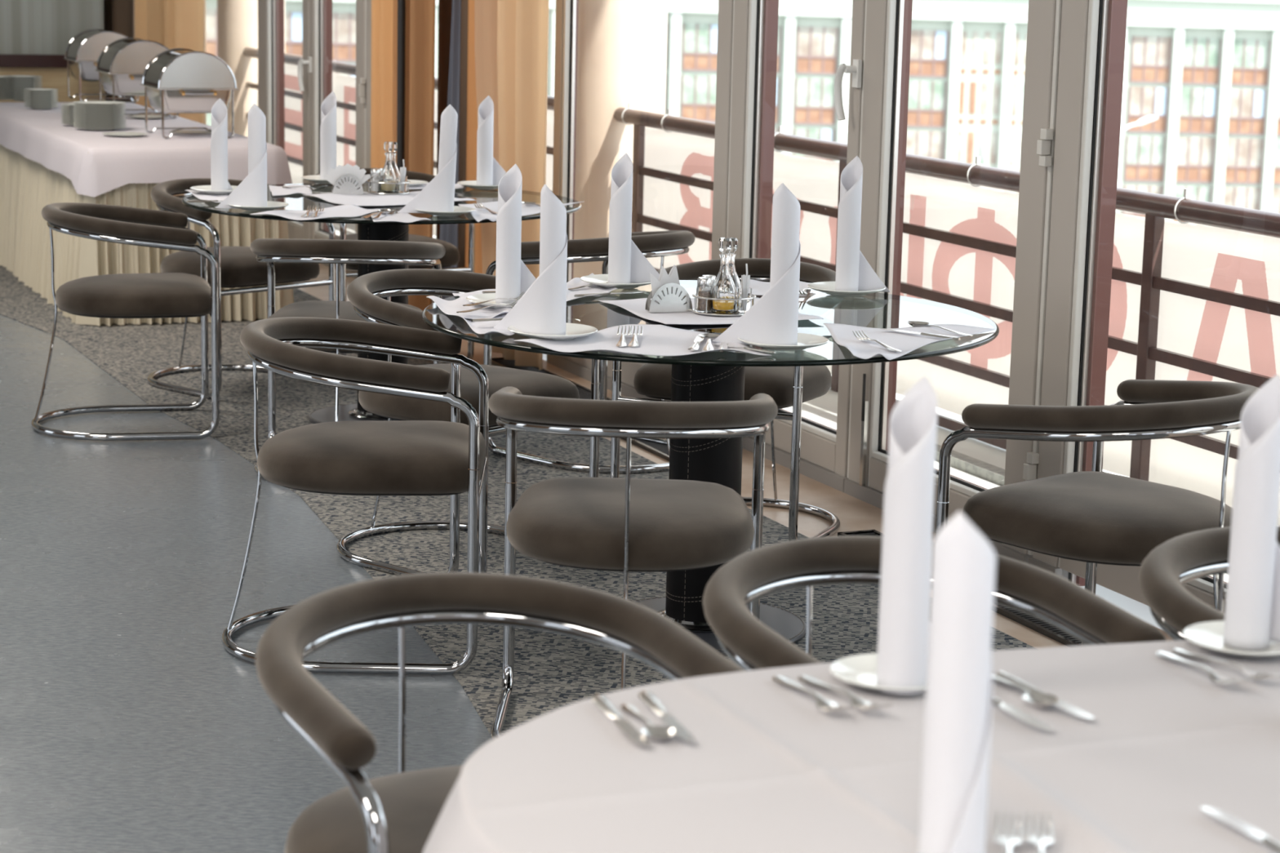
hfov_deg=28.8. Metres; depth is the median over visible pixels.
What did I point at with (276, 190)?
place mat
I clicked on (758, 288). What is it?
place mat
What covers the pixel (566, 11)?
door frame
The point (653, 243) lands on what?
cushion
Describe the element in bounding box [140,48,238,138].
chafing dish
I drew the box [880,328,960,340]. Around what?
knife
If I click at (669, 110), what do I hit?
cable tie
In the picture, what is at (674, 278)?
paper napkin
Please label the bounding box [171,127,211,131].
serving tongs
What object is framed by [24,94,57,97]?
plate
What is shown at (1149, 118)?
street lamp
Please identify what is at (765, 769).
tablecloth
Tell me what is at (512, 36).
curtain
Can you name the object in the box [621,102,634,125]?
cable tie
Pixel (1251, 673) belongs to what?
fork
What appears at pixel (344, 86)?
banner
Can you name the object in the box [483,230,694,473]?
armchair
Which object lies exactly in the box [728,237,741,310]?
decanter
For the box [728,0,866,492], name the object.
door
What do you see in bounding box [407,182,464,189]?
place mat
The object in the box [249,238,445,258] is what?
cushion
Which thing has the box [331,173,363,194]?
napkin holder
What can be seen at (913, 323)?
spoon
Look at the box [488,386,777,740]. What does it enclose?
armchair
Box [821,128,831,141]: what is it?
blind
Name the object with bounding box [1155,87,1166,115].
blind
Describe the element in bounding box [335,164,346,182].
paper napkin
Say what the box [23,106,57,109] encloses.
plate
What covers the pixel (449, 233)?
curtain
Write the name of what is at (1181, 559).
armchair
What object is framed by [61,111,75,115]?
plate
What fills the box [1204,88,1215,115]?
blind
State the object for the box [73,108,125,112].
plate
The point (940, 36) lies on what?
blind
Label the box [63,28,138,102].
chafing dish
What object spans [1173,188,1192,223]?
cable tie
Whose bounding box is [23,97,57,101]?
plate
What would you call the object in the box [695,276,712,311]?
shaker
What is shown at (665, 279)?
paper napkin
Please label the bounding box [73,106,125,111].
plate
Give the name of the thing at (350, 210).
place mat
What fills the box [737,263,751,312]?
holder
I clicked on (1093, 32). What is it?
door frame
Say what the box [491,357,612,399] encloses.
grille
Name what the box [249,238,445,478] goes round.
armchair
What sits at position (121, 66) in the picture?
chafing dish
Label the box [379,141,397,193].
decanter
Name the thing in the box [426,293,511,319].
place mat
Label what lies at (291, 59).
balcony railing
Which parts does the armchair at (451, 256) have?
leg, seat, seat, rail, arm rail, leg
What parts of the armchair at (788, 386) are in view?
leg, arm rail, seat, seat, rod, rail, leg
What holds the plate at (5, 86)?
on the plate
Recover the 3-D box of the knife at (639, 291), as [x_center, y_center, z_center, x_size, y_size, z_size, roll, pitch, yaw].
[-0.071,-0.322,6.027,0.205,0.006,0.022,-6,13,-34]
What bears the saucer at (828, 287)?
on the glass table at (708, 376)
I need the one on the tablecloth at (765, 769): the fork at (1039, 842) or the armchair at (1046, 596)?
the fork at (1039, 842)
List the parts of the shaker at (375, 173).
lid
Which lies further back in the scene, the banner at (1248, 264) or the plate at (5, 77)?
the plate at (5, 77)
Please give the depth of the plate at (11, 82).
13.32 m
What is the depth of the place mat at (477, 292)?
6.01 m
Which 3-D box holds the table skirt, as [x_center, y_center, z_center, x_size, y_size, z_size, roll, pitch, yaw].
[-2.529,-1.087,11.983,0.973,0.717,3.373,-3,11,-22]
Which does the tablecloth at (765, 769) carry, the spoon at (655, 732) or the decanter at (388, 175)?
the spoon at (655, 732)
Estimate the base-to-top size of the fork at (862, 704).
0.016 m
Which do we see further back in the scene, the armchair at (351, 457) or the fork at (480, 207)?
the fork at (480, 207)
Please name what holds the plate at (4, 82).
on the plate at (11, 82)
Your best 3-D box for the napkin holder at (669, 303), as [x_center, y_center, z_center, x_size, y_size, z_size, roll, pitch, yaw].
[0.068,-0.302,5.779,0.104,0.069,0.036,-2,11,-17]
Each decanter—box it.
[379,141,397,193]
[391,142,399,191]
[710,237,737,313]
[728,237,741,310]
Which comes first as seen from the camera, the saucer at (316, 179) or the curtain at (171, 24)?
the saucer at (316, 179)
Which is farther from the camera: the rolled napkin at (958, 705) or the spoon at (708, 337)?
the spoon at (708, 337)
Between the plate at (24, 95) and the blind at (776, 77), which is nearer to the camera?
the plate at (24, 95)
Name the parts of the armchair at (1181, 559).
arm rail, rod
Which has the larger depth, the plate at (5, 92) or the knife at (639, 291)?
the plate at (5, 92)
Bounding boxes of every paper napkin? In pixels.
[324,174,341,188]
[328,168,343,183]
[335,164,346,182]
[343,163,352,182]
[352,164,359,183]
[355,168,366,186]
[360,174,370,184]
[649,272,668,303]
[658,265,663,282]
[660,267,679,296]
[668,264,675,276]
[669,266,684,304]
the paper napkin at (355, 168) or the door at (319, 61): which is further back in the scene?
the door at (319, 61)
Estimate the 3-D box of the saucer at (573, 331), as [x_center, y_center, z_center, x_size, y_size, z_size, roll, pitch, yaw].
[-0.188,-0.201,5.340,0.195,0.018,0.195,1,11,0]
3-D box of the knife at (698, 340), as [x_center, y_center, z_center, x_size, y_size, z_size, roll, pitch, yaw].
[0.121,-0.178,5.278,0.022,0.006,0.205,3,11,6]
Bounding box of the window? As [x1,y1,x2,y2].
[366,0,546,348]
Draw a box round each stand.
[367,180,410,194]
[691,293,755,315]
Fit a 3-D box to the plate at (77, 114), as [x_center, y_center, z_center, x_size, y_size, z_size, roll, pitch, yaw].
[-2.461,-1.415,11.340,0.236,0.012,0.236,1,11,0]
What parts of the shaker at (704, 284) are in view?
lid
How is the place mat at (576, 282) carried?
on the glass table at (708, 376)
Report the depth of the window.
11.82 m
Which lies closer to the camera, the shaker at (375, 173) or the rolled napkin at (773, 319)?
the rolled napkin at (773, 319)
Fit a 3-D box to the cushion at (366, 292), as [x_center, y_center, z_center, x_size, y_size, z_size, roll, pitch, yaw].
[-0.503,-0.335,6.458,0.482,0.101,0.577,10,14,39]
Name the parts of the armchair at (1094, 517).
leg, seat, arm rail, leg, seat, rod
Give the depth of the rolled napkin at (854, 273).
6.13 m
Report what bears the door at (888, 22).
on the floor at (128, 724)
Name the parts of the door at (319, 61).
handle, frame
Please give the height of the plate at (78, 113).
0.012 m
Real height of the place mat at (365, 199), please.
0.010 m
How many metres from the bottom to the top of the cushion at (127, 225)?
0.101 m
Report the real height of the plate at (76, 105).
0.012 m
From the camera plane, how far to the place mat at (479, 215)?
8.05 m
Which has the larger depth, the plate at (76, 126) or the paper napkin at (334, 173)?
the plate at (76, 126)
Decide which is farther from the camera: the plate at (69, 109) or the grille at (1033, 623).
the plate at (69, 109)
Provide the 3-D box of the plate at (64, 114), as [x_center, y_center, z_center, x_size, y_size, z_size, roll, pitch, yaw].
[-2.588,-1.443,11.561,0.200,0.012,0.200,1,11,0]
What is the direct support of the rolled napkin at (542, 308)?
on the saucer at (573, 331)
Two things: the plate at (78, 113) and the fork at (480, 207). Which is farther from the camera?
the plate at (78, 113)
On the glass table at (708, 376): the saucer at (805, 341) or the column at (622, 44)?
the saucer at (805, 341)
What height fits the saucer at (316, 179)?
0.018 m
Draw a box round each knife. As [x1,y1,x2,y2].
[186,200,222,202]
[360,211,379,218]
[471,317,503,321]
[481,290,495,293]
[573,290,645,297]
[590,693,650,746]
[637,689,694,742]
[688,335,703,351]
[711,343,775,353]
[717,342,728,351]
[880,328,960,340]
[992,695,1053,730]
[995,671,1095,719]
[1200,806,1279,852]
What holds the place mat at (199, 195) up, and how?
on the glass table at (367, 229)
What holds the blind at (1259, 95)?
hanging from the office building
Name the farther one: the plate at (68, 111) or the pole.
the plate at (68, 111)
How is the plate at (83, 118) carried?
on the plate at (82, 120)
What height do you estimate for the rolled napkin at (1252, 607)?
0.322 m
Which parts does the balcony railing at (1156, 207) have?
post, post, handrail, post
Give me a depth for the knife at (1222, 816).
2.34 m
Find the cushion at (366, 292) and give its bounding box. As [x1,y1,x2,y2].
[346,268,586,331]
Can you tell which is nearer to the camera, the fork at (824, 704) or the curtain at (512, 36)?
the fork at (824, 704)
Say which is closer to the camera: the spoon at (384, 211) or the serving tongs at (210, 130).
the spoon at (384, 211)
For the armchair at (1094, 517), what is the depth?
4.99 m
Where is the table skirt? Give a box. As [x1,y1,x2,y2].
[0,144,293,326]
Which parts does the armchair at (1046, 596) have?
rod, arm rail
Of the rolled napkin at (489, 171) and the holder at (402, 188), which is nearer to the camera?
the holder at (402, 188)
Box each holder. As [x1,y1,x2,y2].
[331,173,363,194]
[397,159,407,192]
[644,282,692,312]
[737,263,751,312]
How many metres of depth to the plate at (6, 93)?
13.33 m
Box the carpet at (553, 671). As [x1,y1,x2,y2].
[0,265,1035,733]
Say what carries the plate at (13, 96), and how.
on the plate at (5, 96)
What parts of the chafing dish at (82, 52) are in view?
leg, frame, leg, lid, leg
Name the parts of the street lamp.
arm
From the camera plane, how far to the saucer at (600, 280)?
6.16 m
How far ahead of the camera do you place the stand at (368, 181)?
8.48 m
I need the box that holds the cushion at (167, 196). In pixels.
[150,177,268,220]
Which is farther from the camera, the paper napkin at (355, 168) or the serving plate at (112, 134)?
the serving plate at (112, 134)
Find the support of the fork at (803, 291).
on the glass table at (708, 376)
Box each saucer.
[190,185,237,194]
[227,200,288,211]
[300,174,330,183]
[407,179,428,186]
[415,205,475,216]
[457,180,497,189]
[466,293,512,308]
[507,322,597,340]
[580,274,650,288]
[737,333,829,351]
[807,281,885,296]
[829,653,926,690]
[1182,620,1279,656]
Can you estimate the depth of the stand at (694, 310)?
5.72 m
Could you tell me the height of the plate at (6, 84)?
0.012 m
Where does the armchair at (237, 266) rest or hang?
on the carpet at (553, 671)
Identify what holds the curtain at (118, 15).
hanging from the ceiling
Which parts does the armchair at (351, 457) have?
rod, rail, arm rail, seat, seat, leg, leg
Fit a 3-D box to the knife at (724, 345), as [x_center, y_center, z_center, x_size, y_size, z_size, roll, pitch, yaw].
[0.180,-0.176,5.270,0.022,0.006,0.205,2,11,6]
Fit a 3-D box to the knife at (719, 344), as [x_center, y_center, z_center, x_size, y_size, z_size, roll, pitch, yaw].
[0.217,-0.165,5.229,0.164,0.005,0.017,10,13,38]
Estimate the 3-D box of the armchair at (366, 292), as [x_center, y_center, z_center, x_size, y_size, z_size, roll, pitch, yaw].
[-0.503,-0.025,6.509,0.594,0.730,0.577,10,14,39]
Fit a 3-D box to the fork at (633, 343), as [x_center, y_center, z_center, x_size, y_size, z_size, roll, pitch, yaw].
[-0.011,-0.193,5.312,0.030,0.018,0.192,2,11,2]
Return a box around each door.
[257,0,310,239]
[297,0,366,278]
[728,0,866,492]
[844,0,1062,563]
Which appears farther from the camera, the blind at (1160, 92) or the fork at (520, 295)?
the blind at (1160, 92)
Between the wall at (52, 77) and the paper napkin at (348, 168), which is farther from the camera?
the wall at (52, 77)
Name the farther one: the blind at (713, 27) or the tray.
the blind at (713, 27)
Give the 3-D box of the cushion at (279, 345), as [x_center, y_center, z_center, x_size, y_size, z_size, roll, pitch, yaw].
[-0.653,-0.176,5.582,0.482,0.101,0.577,1,11,-1]
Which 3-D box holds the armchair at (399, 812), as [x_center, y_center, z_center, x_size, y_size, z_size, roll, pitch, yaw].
[-0.215,0.596,3.204,0.577,0.730,0.594,-5,12,-30]
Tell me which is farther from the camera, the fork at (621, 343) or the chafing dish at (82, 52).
the chafing dish at (82, 52)
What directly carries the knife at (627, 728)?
on the tablecloth at (765, 769)
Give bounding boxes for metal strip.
[935,444,1004,485]
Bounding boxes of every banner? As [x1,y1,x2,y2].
[257,63,554,236]
[642,127,1279,525]
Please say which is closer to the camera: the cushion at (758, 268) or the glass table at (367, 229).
the cushion at (758, 268)
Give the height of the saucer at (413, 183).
0.015 m
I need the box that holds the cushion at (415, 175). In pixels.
[308,168,435,182]
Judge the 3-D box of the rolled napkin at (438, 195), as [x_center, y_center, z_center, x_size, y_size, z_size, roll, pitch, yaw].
[-0.661,-0.844,7.823,0.185,0.344,0.080,3,11,11]
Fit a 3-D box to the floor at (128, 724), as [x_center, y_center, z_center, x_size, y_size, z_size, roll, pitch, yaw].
[-4.134,0.245,7.164,9.000,0.200,30.000,-3,11,-22]
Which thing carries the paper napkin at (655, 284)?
in the napkin holder at (669, 303)
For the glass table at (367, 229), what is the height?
0.745 m
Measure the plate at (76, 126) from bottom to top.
0.012 m
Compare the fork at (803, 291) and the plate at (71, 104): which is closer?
the fork at (803, 291)
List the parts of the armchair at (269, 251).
rail, leg, rod, seat, seat, arm rail, leg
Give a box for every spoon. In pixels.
[371,208,392,217]
[521,201,540,206]
[619,703,675,740]
[698,333,719,351]
[907,320,973,336]
[992,672,1057,706]
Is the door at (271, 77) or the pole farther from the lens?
the door at (271, 77)
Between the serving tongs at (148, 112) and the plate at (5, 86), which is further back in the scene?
the plate at (5, 86)
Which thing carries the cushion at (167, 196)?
on the armchair at (237, 266)
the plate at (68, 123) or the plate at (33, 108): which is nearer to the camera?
the plate at (68, 123)
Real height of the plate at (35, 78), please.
0.012 m
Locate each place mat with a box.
[185,189,229,202]
[249,204,382,220]
[268,184,312,195]
[302,191,475,205]
[368,213,431,222]
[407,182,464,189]
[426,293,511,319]
[452,288,495,303]
[453,310,515,335]
[457,201,582,222]
[513,324,771,355]
[566,272,617,301]
[598,297,823,324]
[749,279,809,296]
[822,323,995,359]
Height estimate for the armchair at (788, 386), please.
0.730 m
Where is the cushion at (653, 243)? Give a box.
[520,230,694,257]
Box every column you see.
[217,0,284,137]
[573,0,667,295]
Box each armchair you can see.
[31,202,219,440]
[146,177,335,399]
[221,316,488,675]
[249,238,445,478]
[255,572,745,852]
[308,168,475,359]
[336,268,600,575]
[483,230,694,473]
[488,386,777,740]
[610,257,844,541]
[702,535,1165,671]
[935,379,1258,645]
[1138,525,1279,640]
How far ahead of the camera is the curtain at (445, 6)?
10.51 m
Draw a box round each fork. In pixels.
[281,185,327,189]
[301,205,315,217]
[310,205,324,217]
[456,297,519,312]
[462,291,524,306]
[474,202,497,213]
[568,282,608,289]
[616,325,630,346]
[627,325,642,346]
[771,675,855,711]
[797,675,893,711]
[799,288,811,294]
[852,330,901,351]
[993,811,1022,852]
[1024,811,1053,852]
[1155,650,1252,684]
[1172,648,1279,679]
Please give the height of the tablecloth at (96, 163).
0.199 m
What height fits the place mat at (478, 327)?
0.018 m
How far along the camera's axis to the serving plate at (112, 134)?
11.02 m
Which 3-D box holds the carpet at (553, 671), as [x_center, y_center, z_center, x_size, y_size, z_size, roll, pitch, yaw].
[-1.121,0.083,7.860,2.131,0.003,13.400,-3,11,-22]
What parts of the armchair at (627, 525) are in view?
rail, leg, rod, seat, seat, arm rail, leg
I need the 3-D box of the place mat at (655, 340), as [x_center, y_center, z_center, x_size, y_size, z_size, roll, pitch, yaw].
[-0.034,-0.178,5.259,0.451,0.016,0.454,-5,12,-30]
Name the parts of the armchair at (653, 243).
leg, rail, arm rail, seat, leg, rod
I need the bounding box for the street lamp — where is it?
[1120,115,1157,133]
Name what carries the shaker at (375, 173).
on the stand at (368, 181)
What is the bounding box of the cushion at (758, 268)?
[619,257,844,315]
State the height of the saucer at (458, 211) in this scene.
0.018 m
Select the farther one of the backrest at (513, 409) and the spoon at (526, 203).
the spoon at (526, 203)
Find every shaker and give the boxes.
[369,168,380,192]
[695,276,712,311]
[702,275,715,285]
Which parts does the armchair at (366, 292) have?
rod, rail, seat, leg, seat, arm rail, leg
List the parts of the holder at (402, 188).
glass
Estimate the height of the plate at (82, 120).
0.012 m
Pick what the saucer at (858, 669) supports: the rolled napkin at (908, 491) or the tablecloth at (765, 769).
the rolled napkin at (908, 491)
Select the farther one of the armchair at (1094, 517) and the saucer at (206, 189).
the saucer at (206, 189)
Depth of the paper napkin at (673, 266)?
5.78 m
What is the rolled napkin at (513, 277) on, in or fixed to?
on the saucer at (478, 298)
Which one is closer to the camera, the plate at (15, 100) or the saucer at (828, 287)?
the saucer at (828, 287)
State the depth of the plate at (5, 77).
13.33 m
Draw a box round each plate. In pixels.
[0,97,13,100]
[4,75,42,78]
[4,76,42,79]
[4,80,41,83]
[4,81,42,84]
[4,82,42,85]
[4,84,42,87]
[4,85,42,88]
[4,92,24,94]
[4,93,24,96]
[4,94,25,97]
[4,96,25,99]
[4,97,26,101]
[7,78,41,81]
[23,88,57,91]
[23,89,57,93]
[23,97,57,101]
[23,99,57,102]
[23,102,57,106]
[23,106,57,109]
[24,91,57,94]
[24,93,57,96]
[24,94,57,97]
[24,96,57,99]
[24,101,57,104]
[24,104,57,107]
[60,102,75,106]
[60,105,75,108]
[60,113,75,117]
[60,119,74,122]
[61,108,74,111]
[61,110,74,113]
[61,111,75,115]
[61,122,75,126]
[72,102,124,106]
[72,117,125,121]
[73,100,125,105]
[73,104,125,108]
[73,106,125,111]
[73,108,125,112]
[73,111,125,115]
[73,113,125,117]
[73,115,125,119]
[73,119,126,123]
[73,122,125,126]
[73,124,126,128]
[73,125,125,130]
[74,110,126,114]
[74,120,126,124]
[102,132,147,137]
[127,115,168,119]
[168,129,211,133]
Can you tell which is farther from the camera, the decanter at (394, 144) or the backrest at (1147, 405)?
the decanter at (394, 144)
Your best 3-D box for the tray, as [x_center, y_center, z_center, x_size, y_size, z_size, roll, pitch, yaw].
[0.194,-0.266,5.774,0.138,0.002,0.113,1,11,0]
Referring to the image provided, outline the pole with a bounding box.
[396,0,405,169]
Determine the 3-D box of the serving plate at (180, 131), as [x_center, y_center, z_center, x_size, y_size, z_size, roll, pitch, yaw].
[-2.020,-1.322,11.207,0.200,0.011,0.200,1,11,0]
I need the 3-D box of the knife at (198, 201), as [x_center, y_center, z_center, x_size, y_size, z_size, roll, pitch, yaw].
[-1.366,-0.731,8.069,0.205,0.006,0.022,-4,12,-25]
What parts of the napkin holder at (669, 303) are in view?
plate, floor plate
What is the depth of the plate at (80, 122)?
11.29 m
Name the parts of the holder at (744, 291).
glass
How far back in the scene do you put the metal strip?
7.75 m
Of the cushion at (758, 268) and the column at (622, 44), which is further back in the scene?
the column at (622, 44)
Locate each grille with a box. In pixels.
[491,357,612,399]
[620,437,669,461]
[837,529,1081,646]
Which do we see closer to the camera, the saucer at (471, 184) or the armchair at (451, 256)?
the saucer at (471, 184)
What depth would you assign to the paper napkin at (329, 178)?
8.44 m
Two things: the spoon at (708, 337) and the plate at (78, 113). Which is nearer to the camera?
the spoon at (708, 337)
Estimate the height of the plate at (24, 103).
0.012 m
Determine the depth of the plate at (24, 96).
12.69 m
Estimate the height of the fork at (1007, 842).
0.016 m
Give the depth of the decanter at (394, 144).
8.53 m
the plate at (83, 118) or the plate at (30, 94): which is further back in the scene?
the plate at (30, 94)
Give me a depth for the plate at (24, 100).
12.70 m
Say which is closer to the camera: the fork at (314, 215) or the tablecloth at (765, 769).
the tablecloth at (765, 769)
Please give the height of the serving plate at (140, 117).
0.011 m
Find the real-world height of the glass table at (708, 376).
0.745 m
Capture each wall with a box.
[0,66,105,102]
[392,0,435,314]
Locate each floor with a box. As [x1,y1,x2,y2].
[0,314,490,852]
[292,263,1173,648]
[333,222,1227,630]
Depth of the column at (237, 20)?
17.26 m
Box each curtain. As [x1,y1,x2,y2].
[103,0,135,103]
[134,0,206,124]
[370,0,392,168]
[435,0,468,323]
[439,0,461,329]
[463,0,484,337]
[474,0,549,369]
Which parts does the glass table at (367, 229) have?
plate, glass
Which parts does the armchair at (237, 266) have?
rod, rail, leg, seat, arm rail, seat, leg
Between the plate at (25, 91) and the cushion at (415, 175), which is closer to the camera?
the cushion at (415, 175)
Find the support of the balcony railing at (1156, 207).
on the floor at (823, 410)
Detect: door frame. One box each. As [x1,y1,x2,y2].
[546,0,734,400]
[1027,0,1226,613]
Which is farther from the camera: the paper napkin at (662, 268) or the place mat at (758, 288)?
the place mat at (758, 288)
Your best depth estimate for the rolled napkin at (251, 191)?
7.83 m
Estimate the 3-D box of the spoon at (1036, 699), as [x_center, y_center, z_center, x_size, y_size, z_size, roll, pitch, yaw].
[0.420,0.292,2.774,0.038,0.010,0.154,-3,11,-20]
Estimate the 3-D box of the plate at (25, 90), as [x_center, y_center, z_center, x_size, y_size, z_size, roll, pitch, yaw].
[-3.062,-1.710,12.721,0.172,0.012,0.172,1,11,0]
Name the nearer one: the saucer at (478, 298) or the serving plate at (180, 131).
the saucer at (478, 298)
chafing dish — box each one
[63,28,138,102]
[94,37,178,119]
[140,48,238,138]
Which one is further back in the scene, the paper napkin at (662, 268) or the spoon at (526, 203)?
the spoon at (526, 203)
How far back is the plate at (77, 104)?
11.27 m
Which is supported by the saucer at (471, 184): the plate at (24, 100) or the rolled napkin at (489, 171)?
the rolled napkin at (489, 171)
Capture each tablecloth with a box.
[0,102,292,196]
[422,640,1279,852]
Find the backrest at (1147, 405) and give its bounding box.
[961,379,1258,431]
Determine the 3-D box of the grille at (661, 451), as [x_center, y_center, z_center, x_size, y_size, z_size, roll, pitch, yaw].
[0.075,0.070,8.040,0.115,0.015,0.710,-3,11,-22]
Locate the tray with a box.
[695,309,745,314]
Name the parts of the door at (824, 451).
handle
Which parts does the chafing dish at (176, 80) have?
leg, leg, frame, lid, handle post, handle, leg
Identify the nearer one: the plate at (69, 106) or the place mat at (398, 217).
the place mat at (398, 217)
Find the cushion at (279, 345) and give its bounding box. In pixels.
[240,316,462,391]
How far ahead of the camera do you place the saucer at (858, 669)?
2.82 m
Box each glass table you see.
[182,182,582,423]
[422,280,999,656]
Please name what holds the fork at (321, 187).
on the place mat at (276, 190)
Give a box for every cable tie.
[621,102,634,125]
[661,108,674,132]
[773,125,786,151]
[966,156,983,186]
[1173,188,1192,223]
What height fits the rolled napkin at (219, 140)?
0.311 m
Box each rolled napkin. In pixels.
[210,97,232,190]
[215,103,266,208]
[320,91,336,179]
[397,104,457,213]
[476,95,506,185]
[493,184,567,335]
[495,164,536,303]
[608,153,659,283]
[712,182,800,345]
[835,155,890,292]
[875,375,937,694]
[918,511,995,852]
[1222,374,1279,649]
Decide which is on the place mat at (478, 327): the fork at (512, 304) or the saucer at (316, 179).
the fork at (512, 304)
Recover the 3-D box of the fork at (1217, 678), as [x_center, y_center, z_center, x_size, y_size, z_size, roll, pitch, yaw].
[0.645,0.276,2.866,0.027,0.016,0.173,-3,11,-20]
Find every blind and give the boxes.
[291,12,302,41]
[711,24,717,53]
[775,77,777,105]
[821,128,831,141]
[934,31,946,58]
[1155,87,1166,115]
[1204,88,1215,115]
[1253,89,1265,117]
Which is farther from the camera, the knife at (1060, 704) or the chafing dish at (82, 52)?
the chafing dish at (82, 52)
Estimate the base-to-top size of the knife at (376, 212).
0.006 m
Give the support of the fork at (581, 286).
on the place mat at (576, 282)
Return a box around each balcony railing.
[243,47,554,238]
[613,107,1279,480]
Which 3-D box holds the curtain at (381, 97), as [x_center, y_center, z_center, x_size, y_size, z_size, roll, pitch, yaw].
[-1.120,-2.104,10.933,0.072,3.120,0.341,-3,11,-20]
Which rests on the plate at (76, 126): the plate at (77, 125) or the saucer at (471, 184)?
the plate at (77, 125)
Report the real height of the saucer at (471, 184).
0.018 m
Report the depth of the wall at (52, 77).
14.01 m
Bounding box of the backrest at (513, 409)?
[488,386,777,427]
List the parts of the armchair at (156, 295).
rod, rail, seat, arm rail, seat, leg, leg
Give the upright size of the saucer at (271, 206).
0.018 m
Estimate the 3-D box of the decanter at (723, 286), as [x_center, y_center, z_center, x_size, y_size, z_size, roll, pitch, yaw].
[0.194,-0.349,5.737,0.062,0.173,0.062,1,11,0]
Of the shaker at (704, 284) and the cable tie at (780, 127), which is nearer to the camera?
the shaker at (704, 284)
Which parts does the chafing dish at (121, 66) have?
leg, leg, frame, handle, lid, leg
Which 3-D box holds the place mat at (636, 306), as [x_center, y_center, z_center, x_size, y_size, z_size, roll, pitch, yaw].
[0.163,-0.273,5.814,0.394,0.010,0.433,-3,11,-21]
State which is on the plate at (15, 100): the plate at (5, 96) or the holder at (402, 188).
the plate at (5, 96)
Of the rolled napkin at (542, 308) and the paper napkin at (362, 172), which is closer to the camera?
the rolled napkin at (542, 308)
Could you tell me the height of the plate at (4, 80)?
0.012 m
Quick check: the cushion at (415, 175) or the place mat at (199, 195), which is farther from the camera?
the cushion at (415, 175)
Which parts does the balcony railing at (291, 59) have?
handrail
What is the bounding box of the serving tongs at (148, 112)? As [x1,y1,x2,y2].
[128,111,176,115]
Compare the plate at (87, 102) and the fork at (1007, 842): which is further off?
the plate at (87, 102)
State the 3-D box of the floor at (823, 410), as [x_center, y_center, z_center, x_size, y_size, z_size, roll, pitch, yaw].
[0.640,0.011,9.147,0.950,0.255,26.000,-3,11,-22]
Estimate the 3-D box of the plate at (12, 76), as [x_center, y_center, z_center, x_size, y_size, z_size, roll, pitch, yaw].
[-3.312,-1.877,13.370,0.200,0.012,0.200,1,11,0]
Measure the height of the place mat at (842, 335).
0.014 m
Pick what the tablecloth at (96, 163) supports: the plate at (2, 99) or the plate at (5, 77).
the plate at (2, 99)
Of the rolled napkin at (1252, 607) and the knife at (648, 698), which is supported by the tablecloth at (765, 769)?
the knife at (648, 698)
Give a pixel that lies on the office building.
(1208, 70)
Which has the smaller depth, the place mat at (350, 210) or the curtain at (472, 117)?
the place mat at (350, 210)
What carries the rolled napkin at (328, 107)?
on the saucer at (316, 179)
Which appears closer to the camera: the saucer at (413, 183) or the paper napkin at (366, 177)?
the paper napkin at (366, 177)
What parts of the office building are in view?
spandrel panel, spandrel panel, spandrel panel, spandrel panel, spandrel panel, spandrel panel, spandrel panel, cornice, spandrel panel, spandrel panel, spandrel panel, spandrel panel, spandrel panel, spandrel panel, spandrel panel, spandrel panel, spandrel panel, spandrel panel, spandrel panel, spandrel panel, spandrel panel, spandrel panel, spandrel panel, spandrel panel, spandrel panel, spandrel panel, spandrel panel, spandrel panel, spandrel panel, spandrel panel, spandrel panel, spandrel panel, spandrel panel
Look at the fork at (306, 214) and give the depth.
7.76 m
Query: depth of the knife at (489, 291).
5.98 m
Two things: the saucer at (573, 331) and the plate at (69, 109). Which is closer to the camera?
the saucer at (573, 331)
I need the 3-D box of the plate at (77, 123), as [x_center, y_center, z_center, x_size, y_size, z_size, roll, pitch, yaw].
[-2.463,-1.375,11.345,0.236,0.012,0.236,1,11,0]
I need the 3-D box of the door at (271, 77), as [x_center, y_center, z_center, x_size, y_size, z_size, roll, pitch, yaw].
[-1.803,-2.549,13.192,0.212,3.200,1.104,-3,11,-22]
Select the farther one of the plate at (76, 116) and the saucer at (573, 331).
the plate at (76, 116)
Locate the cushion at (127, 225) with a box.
[41,202,197,244]
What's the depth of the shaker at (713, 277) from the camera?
5.78 m
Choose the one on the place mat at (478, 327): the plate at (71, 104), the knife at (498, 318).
the knife at (498, 318)
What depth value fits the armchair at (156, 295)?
8.00 m
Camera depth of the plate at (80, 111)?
11.28 m
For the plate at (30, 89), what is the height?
0.012 m
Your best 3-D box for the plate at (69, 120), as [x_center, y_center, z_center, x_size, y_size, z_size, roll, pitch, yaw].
[-2.589,-1.419,11.565,0.200,0.012,0.200,1,11,0]
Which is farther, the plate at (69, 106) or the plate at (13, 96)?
the plate at (13, 96)
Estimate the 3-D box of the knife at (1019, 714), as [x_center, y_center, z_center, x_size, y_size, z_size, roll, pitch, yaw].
[0.396,0.303,2.709,0.019,0.005,0.184,-3,11,-21]
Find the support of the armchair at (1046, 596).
on the carpet at (553, 671)
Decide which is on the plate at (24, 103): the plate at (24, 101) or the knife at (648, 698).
the plate at (24, 101)
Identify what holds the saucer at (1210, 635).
on the tablecloth at (765, 769)
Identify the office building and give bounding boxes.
[205,0,1279,222]

